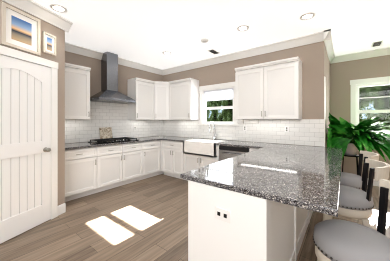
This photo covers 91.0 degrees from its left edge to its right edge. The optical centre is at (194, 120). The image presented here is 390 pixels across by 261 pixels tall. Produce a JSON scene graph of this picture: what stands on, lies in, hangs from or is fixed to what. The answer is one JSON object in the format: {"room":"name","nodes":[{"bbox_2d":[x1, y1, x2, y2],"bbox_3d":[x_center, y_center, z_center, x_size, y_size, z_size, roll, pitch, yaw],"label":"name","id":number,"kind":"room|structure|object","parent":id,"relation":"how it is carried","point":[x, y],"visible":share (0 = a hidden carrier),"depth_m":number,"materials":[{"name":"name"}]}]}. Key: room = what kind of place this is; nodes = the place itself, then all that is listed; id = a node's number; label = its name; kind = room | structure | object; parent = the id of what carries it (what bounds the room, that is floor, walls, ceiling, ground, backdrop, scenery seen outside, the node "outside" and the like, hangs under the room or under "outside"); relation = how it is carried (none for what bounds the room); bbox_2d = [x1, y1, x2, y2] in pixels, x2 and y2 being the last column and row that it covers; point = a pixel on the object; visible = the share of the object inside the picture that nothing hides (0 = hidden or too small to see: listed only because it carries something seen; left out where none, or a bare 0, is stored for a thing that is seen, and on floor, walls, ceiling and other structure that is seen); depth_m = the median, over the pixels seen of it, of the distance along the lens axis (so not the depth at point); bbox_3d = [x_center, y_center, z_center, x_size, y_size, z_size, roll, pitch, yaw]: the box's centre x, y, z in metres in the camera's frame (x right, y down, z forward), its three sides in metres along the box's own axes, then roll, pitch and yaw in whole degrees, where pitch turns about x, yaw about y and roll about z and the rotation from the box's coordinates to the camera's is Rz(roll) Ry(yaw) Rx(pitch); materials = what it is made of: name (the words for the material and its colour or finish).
{"room":"kitchen","nodes":[
{"label":"kitchen","id":0,"kind":"room"},
{"bbox_2d":[0,0,155,205],"bbox_3d":[-2.634,-0.060,0.400,2.078,2.800,4.703,0,0,38],"label":"wall","id":1,"kind":"structure","parent":0,"point":[62,57],"depth_m":2.80,"materials":[{"name":"beige paint"}]},
{"bbox_2d":[0,2,40,55],"bbox_3d":[-2.058,-1.070,2.282,0.027,0.460,0.400,0,0,16],"label":"picture frame","id":2,"kind":"object","parent":1,"relation":"attached to","point":[20,30],"visible":0.96,"depth_m":2.26,"materials":[{"name":"beige"}]},
{"bbox_2d":[0,55,50,243],"bbox_3d":[-2.079,0.306,2.215,0.323,2.052,0.758,0,0,38],"label":"pantry door","id":3,"kind":"structure","parent":1,"relation":"in","point":[25,146],"depth_m":2.30,"materials":[{"name":"white paint"}]},
{"bbox_2d":[0,45,57,219],"bbox_3d":[-2.075,0.261,2.214,0.034,2.158,1.010,0,0,16],"label":"door frame","id":4,"kind":"structure","parent":1,"relation":"attached to","point":[19,55],"depth_m":2.63,"materials":[{"name":"white wood"}]},
{"bbox_2d":[2,0,72,31],"bbox_3d":[-2.581,-1.393,0.336,2.055,0.135,4.903,0,0,38],"label":"crown molding","id":5,"kind":"structure","parent":1,"relation":"attached to","point":[37,10],"depth_m":2.46,"materials":[{"name":"white wood"}]},
{"bbox_2d":[42,31,55,55],"bbox_3d":[-1.968,-1.040,2.595,0.027,0.270,0.170,0,0,16],"label":"picture frame","id":6,"kind":"object","parent":1,"relation":"attached to","point":[48,43],"visible":1,"depth_m":2.58,"materials":[{"name":"beige wood"}]},
{"bbox_2d":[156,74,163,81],"bbox_3d":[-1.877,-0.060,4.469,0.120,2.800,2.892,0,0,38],"label":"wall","id":7,"kind":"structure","parent":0,"point":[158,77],"depth_m":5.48,"materials":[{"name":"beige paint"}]},
{"bbox_2d":[65,63,90,118],"bbox_3d":[-2.307,-0.520,3.515,0.372,0.980,0.606,0,0,38],"label":"upper cabinet","id":8,"kind":"object","parent":7,"relation":"attached to","point":[77,91],"visible":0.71,"depth_m":3.49,"materials":[{"name":"white paint"}]},
{"bbox_2d":[90,51,135,103],"bbox_3d":[-1.764,-0.934,4.107,0.497,1.048,0.810,0,0,38],"label":"range hood","id":9,"kind":"object","parent":7,"relation":"attached to","point":[108,93],"visible":0.85,"depth_m":4.07,"materials":[{"name":"silver metal"}]},
{"bbox_2d":[65,42,162,74],"bbox_3d":[-1.783,-1.393,4.415,0.095,0.135,2.684,0,0,38],"label":"crown molding","id":10,"kind":"structure","parent":7,"relation":"attached to","point":[72,48],"depth_m":4.11,"materials":[{"name":"white"}]},
{"bbox_2d":[65,101,164,143],"bbox_3d":[-1.790,0.009,4.476,0.007,0.835,2.760,0,0,38],"label":"tile backsplash","id":11,"kind":"structure","parent":7,"relation":"attached to","point":[102,114],"depth_m":4.29,"materials":[{"name":"white tile"}]},
{"bbox_2d":[127,77,154,119],"bbox_3d":[-1.327,-0.520,4.770,0.372,0.980,0.553,0,0,38],"label":"upper cabinet","id":12,"kind":"object","parent":7,"relation":"attached to","point":[140,91],"visible":1,"depth_m":4.62,"materials":[{"name":"white paint"}]},
{"bbox_2d":[154,81,169,119],"bbox_3d":[-0.882,-0.520,5.155,0.598,0.980,0.599,0,0,38],"label":"upper cabinet","id":13,"kind":"object","parent":7,"relation":"attached to","point":[161,100],"visible":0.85,"depth_m":4.92,"materials":[{"name":"white paint"}]},
{"bbox_2d":[0,173,389,260],"bbox_3d":[0.402,1.365,0.790,8.240,0.050,9.340,0,0,38],"label":"floor","id":14,"kind":"structure","parent":0,"point":[146,219],"depth_m":2.37,"materials":[{"name":"brown wood"}]},
{"bbox_2d":[65,140,163,201],"bbox_3d":[-1.530,0.902,4.282,0.652,0.875,2.771,0,0,38],"label":"base cabinet","id":15,"kind":"object","parent":14,"relation":"on","point":[90,170],"visible":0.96,"depth_m":3.66,"materials":[{"name":"white paint"}]},
{"bbox_2d":[65,136,160,149],"bbox_3d":[-1.575,0.447,4.216,0.663,0.035,2.610,0,0,38],"label":"countertop","id":16,"kind":"structure","parent":15,"relation":"on","point":[143,139],"depth_m":3.65,"materials":[{"name":"grey stone"}]},
{"bbox_2d":[99,127,112,138],"bbox_3d":[-1.950,0.284,4.207,0.070,0.286,0.270,0,0,38],"label":"tile","id":17,"kind":"structure","parent":16,"relation":"on","point":[105,132],"depth_m":4.20,"materials":[{"name":"tile"}]},
{"bbox_2d":[89,137,136,143],"bbox_3d":[-1.702,0.403,4.058,0.490,0.050,0.860,0,0,38],"label":"gas cooktop","id":18,"kind":"object","parent":16,"relation":"in","point":[110,140],"visible":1,"depth_m":3.92,"materials":[{"name":"black metal"}]},
{"bbox_2d":[161,140,256,180],"bbox_3d":[0.371,0.902,4.142,2.622,0.875,0.652,0,0,38],"label":"base cabinet","id":19,"kind":"object","parent":14,"relation":"on","point":[176,161],"visible":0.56,"depth_m":4.37,"materials":[{"name":"white paint"}]},
{"bbox_2d":[161,136,328,147],"bbox_3d":[0.499,0.447,4.044,4.143,0.035,0.647,0,0,38],"label":"countertop","id":20,"kind":"structure","parent":19,"relation":"on","point":[245,144],"depth_m":3.68,"materials":[{"name":"grey stone"}]},
{"bbox_2d":[183,139,225,157],"bbox_3d":[0.229,0.564,4.151,0.813,0.281,0.540,0,0,38],"label":"farmhouse sink","id":21,"kind":"object","parent":20,"relation":"in","point":[205,147],"visible":0.94,"depth_m":3.95,"materials":[{"name":"white ceramic"}]},
{"bbox_2d":[208,122,215,139],"bbox_3d":[0.395,0.222,4.335,0.094,0.412,0.246,0,0,38],"label":"faucet","id":22,"kind":"object","parent":20,"relation":"on","point":[214,136],"visible":1,"depth_m":4.40,"materials":[{"name":"silver metal"}]},
{"bbox_2d":[219,145,249,160],"bbox_3d":[0.872,0.904,3.736,0.600,0.872,0.659,0,0,38],"label":"dishwasher","id":23,"kind":"object","parent":14,"relation":"on","point":[226,152],"visible":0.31,"depth_m":3.55,"materials":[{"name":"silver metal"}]},
{"bbox_2d":[188,180,295,260],"bbox_3d":[0.445,0.902,1.651,0.603,0.876,0.850,0,0,38],"label":"base cabinet","id":24,"kind":"object","parent":14,"relation":"on","point":[225,225],"depth_m":1.32,"materials":[{"name":"white paint"}]},
{"bbox_2d":[180,144,342,216],"bbox_3d":[1.046,0.447,2.233,1.050,0.035,2.507,0,0,38],"label":"countertop","id":25,"kind":"structure","parent":24,"relation":"on","point":[305,177],"depth_m":1.51,"materials":[{"name":"grey stone"}]},
{"bbox_2d":[296,207,303,243],"bbox_3d":[0.881,0.902,2.254,0.544,0.876,0.884,0,0,38],"label":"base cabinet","id":26,"kind":"object","parent":14,"relation":"on","point":[299,211],"depth_m":2.04,"materials":[{"name":"white paint"}]},
{"bbox_2d":[304,209,307,223],"bbox_3d":[1.249,0.902,2.724,0.544,0.876,0.558,0,0,38],"label":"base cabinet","id":27,"kind":"object","parent":14,"relation":"on","point":[305,210],"depth_m":2.35,"materials":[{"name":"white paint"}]},
{"bbox_2d":[342,155,358,172],"bbox_3d":[2.641,0.960,3.267,0.284,0.761,0.284,0,0,38],"label":"plant stand","id":28,"kind":"object","parent":14,"relation":"on","point":[357,156],"visible":0.19,"depth_m":3.22,"materials":[{"name":"black metal"}]},
{"bbox_2d":[327,113,389,160],"bbox_3d":[2.850,0.277,3.136,1.118,0.836,1.425,0,0,38],"label":"potted plant","id":29,"kind":"object","parent":28,"relation":"on","point":[350,139],"visible":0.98,"depth_m":2.99,"materials":[{"name":"green plant"}]},
{"bbox_2d":[313,179,389,260],"bbox_3d":[0.935,0.852,1.058,0.491,0.983,0.448,0,0,27],"label":"stool","id":30,"kind":"object","parent":14,"relation":"on","point":[338,240],"visible":1,"depth_m":1.04,"materials":[{"name":"grey fabric"}]},
{"bbox_2d":[331,150,378,223],"bbox_3d":[1.795,0.852,2.222,0.491,0.983,0.448,0,0,31],"label":"stool","id":31,"kind":"object","parent":14,"relation":"on","point":[351,180],"visible":0.21,"depth_m":2.12,"materials":[{"name":"grey fabric"}]},
{"bbox_2d":[323,159,389,227],"bbox_3d":[1.412,0.852,1.732,0.491,0.983,0.448,0,0,33],"label":"stool","id":32,"kind":"object","parent":14,"relation":"on","point":[356,203],"visible":0.6,"depth_m":1.59,"materials":[{"name":"grey fabric"}]},
{"bbox_2d":[33,0,389,69],"bbox_3d":[0.402,-1.485,0.790,8.240,0.050,9.340,0,0,38],"label":"ceiling","id":33,"kind":"structure","parent":0,"point":[147,32],"depth_m":2.93,"materials":[{"name":"white paint"}]},
{"bbox_2d":[50,4,66,12],"bbox_3d":[-1.765,-1.456,2.483,0.190,0.007,0.190,0,0,38],"label":"recessed light","id":34,"kind":"object","parent":33,"relation":"in","point":[58,8],"visible":1,"depth_m":2.48,"materials":[{"name":"white"}]},
{"bbox_2d":[201,38,208,42],"bbox_3d":[0.174,-1.442,3.455,0.140,0.036,0.140,0,0,38],"label":"smoke detector","id":35,"kind":"object","parent":33,"relation":"attached to","point":[204,40],"visible":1,"depth_m":3.42,"materials":[{"name":"white plastic"}]},
{"bbox_2d":[207,49,219,54],"bbox_3d":[0.396,-1.455,4.031,0.150,0.010,0.300,0,0,38],"label":"ceiling vent","id":36,"kind":"object","parent":33,"relation":"in","point":[213,51],"visible":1,"depth_m":4.00,"materials":[{"name":"white plastic"}]},
{"bbox_2d":[237,25,248,30],"bbox_3d":[0.756,-1.456,3.014,0.190,0.007,0.190,0,0,38],"label":"recessed light","id":37,"kind":"object","parent":33,"relation":"in","point":[243,28],"visible":1,"depth_m":3.01,"materials":[{"name":"white"}]},
{"bbox_2d":[300,12,314,19],"bbox_3d":[1.567,-1.456,2.672,0.190,0.007,0.190,0,0,38],"label":"recessed light","id":38,"kind":"object","parent":33,"relation":"in","point":[307,16],"visible":1,"depth_m":2.67,"materials":[{"name":"white"}]},
{"bbox_2d":[371,40,383,46],"bbox_3d":[3.438,-1.455,3.621,0.150,0.010,0.300,0,0,38],"label":"ceiling vent","id":39,"kind":"object","parent":33,"relation":"in","point":[376,43],"visible":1,"depth_m":3.59,"materials":[{"name":"white plastic"}]},
{"bbox_2d":[198,82,238,125],"bbox_3d":[0.547,-0.377,4.468,1.050,0.950,0.165,0,0,38],"label":"window","id":40,"kind":"structure","parent":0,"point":[215,89],"depth_m":4.49,"materials":[{"name":"white wood"}]},
{"bbox_2d":[164,41,327,146],"bbox_3d":[0.592,-0.060,4.461,4.020,2.800,0.120,0,0,38],"label":"wall","id":41,"kind":"structure","parent":0,"point":[317,66],"depth_m":3.42,"materials":[{"name":"beige paint"}]},
{"bbox_2d":[168,78,198,119],"bbox_3d":[-0.292,-0.520,4.838,0.720,0.980,0.372,0,0,38],"label":"upper cabinet","id":42,"kind":"object","parent":41,"relation":"attached to","point":[183,99],"visible":1,"depth_m":4.67,"materials":[{"name":"white paint"}]},
{"bbox_2d":[161,119,323,146],"bbox_3d":[0.600,0.199,4.374,3.898,0.455,0.007,0,0,38],"label":"tile backsplash","id":43,"kind":"structure","parent":41,"relation":"attached to","point":[306,132],"depth_m":3.81,"materials":[{"name":"white tile"}]},
{"bbox_2d":[163,29,331,74],"bbox_3d":[0.611,-1.393,4.310,3.995,0.135,0.095,0,0,38],"label":"crown molding","id":44,"kind":"structure","parent":41,"relation":"attached to","point":[326,35],"depth_m":3.79,"materials":[{"name":"white"}]},
{"bbox_2d":[235,57,301,119],"bbox_3d":[1.330,-0.535,3.570,1.120,1.010,0.372,0,0,38],"label":"upper cabinet","id":45,"kind":"object","parent":41,"relation":"attached to","point":[270,90],"visible":1,"depth_m":3.39,"materials":[{"name":"white paint"}]},
{"bbox_2d":[328,58,331,127],"bbox_3d":[2.623,-0.060,3.893,0.120,2.800,1.440,0,0,38],"label":"wall","id":46,"kind":"structure","parent":0,"point":[329,65],"depth_m":4.30,"materials":[{"name":"beige paint"}]},
{"bbox_2d":[324,76,325,146],"bbox_3d":[2.633,0.300,3.795,0.016,2.080,1.584,0,0,38],"label":"trim","id":47,"kind":"structure","parent":46,"relation":"attached to","point":[324,76],"depth_m":3.17,"materials":[{"name":"white wood"}]},
{"bbox_2d":[324,40,334,62],"bbox_3d":[2.644,-1.393,3.745,0.095,0.135,1.470,0,0,38],"label":"crown molding","id":48,"kind":"structure","parent":46,"relation":"attached to","point":[329,44],"depth_m":3.78,"materials":[{"name":"white wood"}]},
{"bbox_2d":[332,55,389,180],"bbox_3d":[4.729,-0.060,3.260,4.220,2.800,0.120,0,0,38],"label":"wall","id":49,"kind":"structure","parent":0,"point":[373,67],"depth_m":4.22,"materials":[{"name":"beige paint"}]},
{"bbox_2d":[330,47,389,63],"bbox_3d":[4.663,-1.393,3.175,3.980,0.135,0.095,0,0,38],"label":"crown molding","id":50,"kind":"structure","parent":49,"relation":"attached to","point":[381,51],"depth_m":4.04,"materials":[{"name":"white"}]},
{"bbox_2d":[350,76,389,125],"bbox_3d":[3.939,-0.201,3.848,1.300,1.382,0.165,0,0,38],"label":"nook window","id":51,"kind":"structure","parent":49,"relation":"in","point":[367,82],"depth_m":4.11,"materials":[{"name":"white wood"}]},
{"bbox_2d":[367,179,378,185],"bbox_3d":[4.723,1.273,3.178,4.070,0.135,0.016,0,0,38],"label":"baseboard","id":52,"kind":"structure","parent":49,"relation":"attached to","point":[375,183],"depth_m":3.95,"materials":[{"name":"white"}]},
{"label":"outside","id":53,"kind":"structure","parent":0,"visible":0},
{"bbox_2d":[207,85,389,135],"bbox_3d":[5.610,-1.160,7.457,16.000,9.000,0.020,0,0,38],"label":"trees","id":54,"kind":"object","parent":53,"point":[372,103],"depth_m":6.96,"materials":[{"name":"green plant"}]}
]}

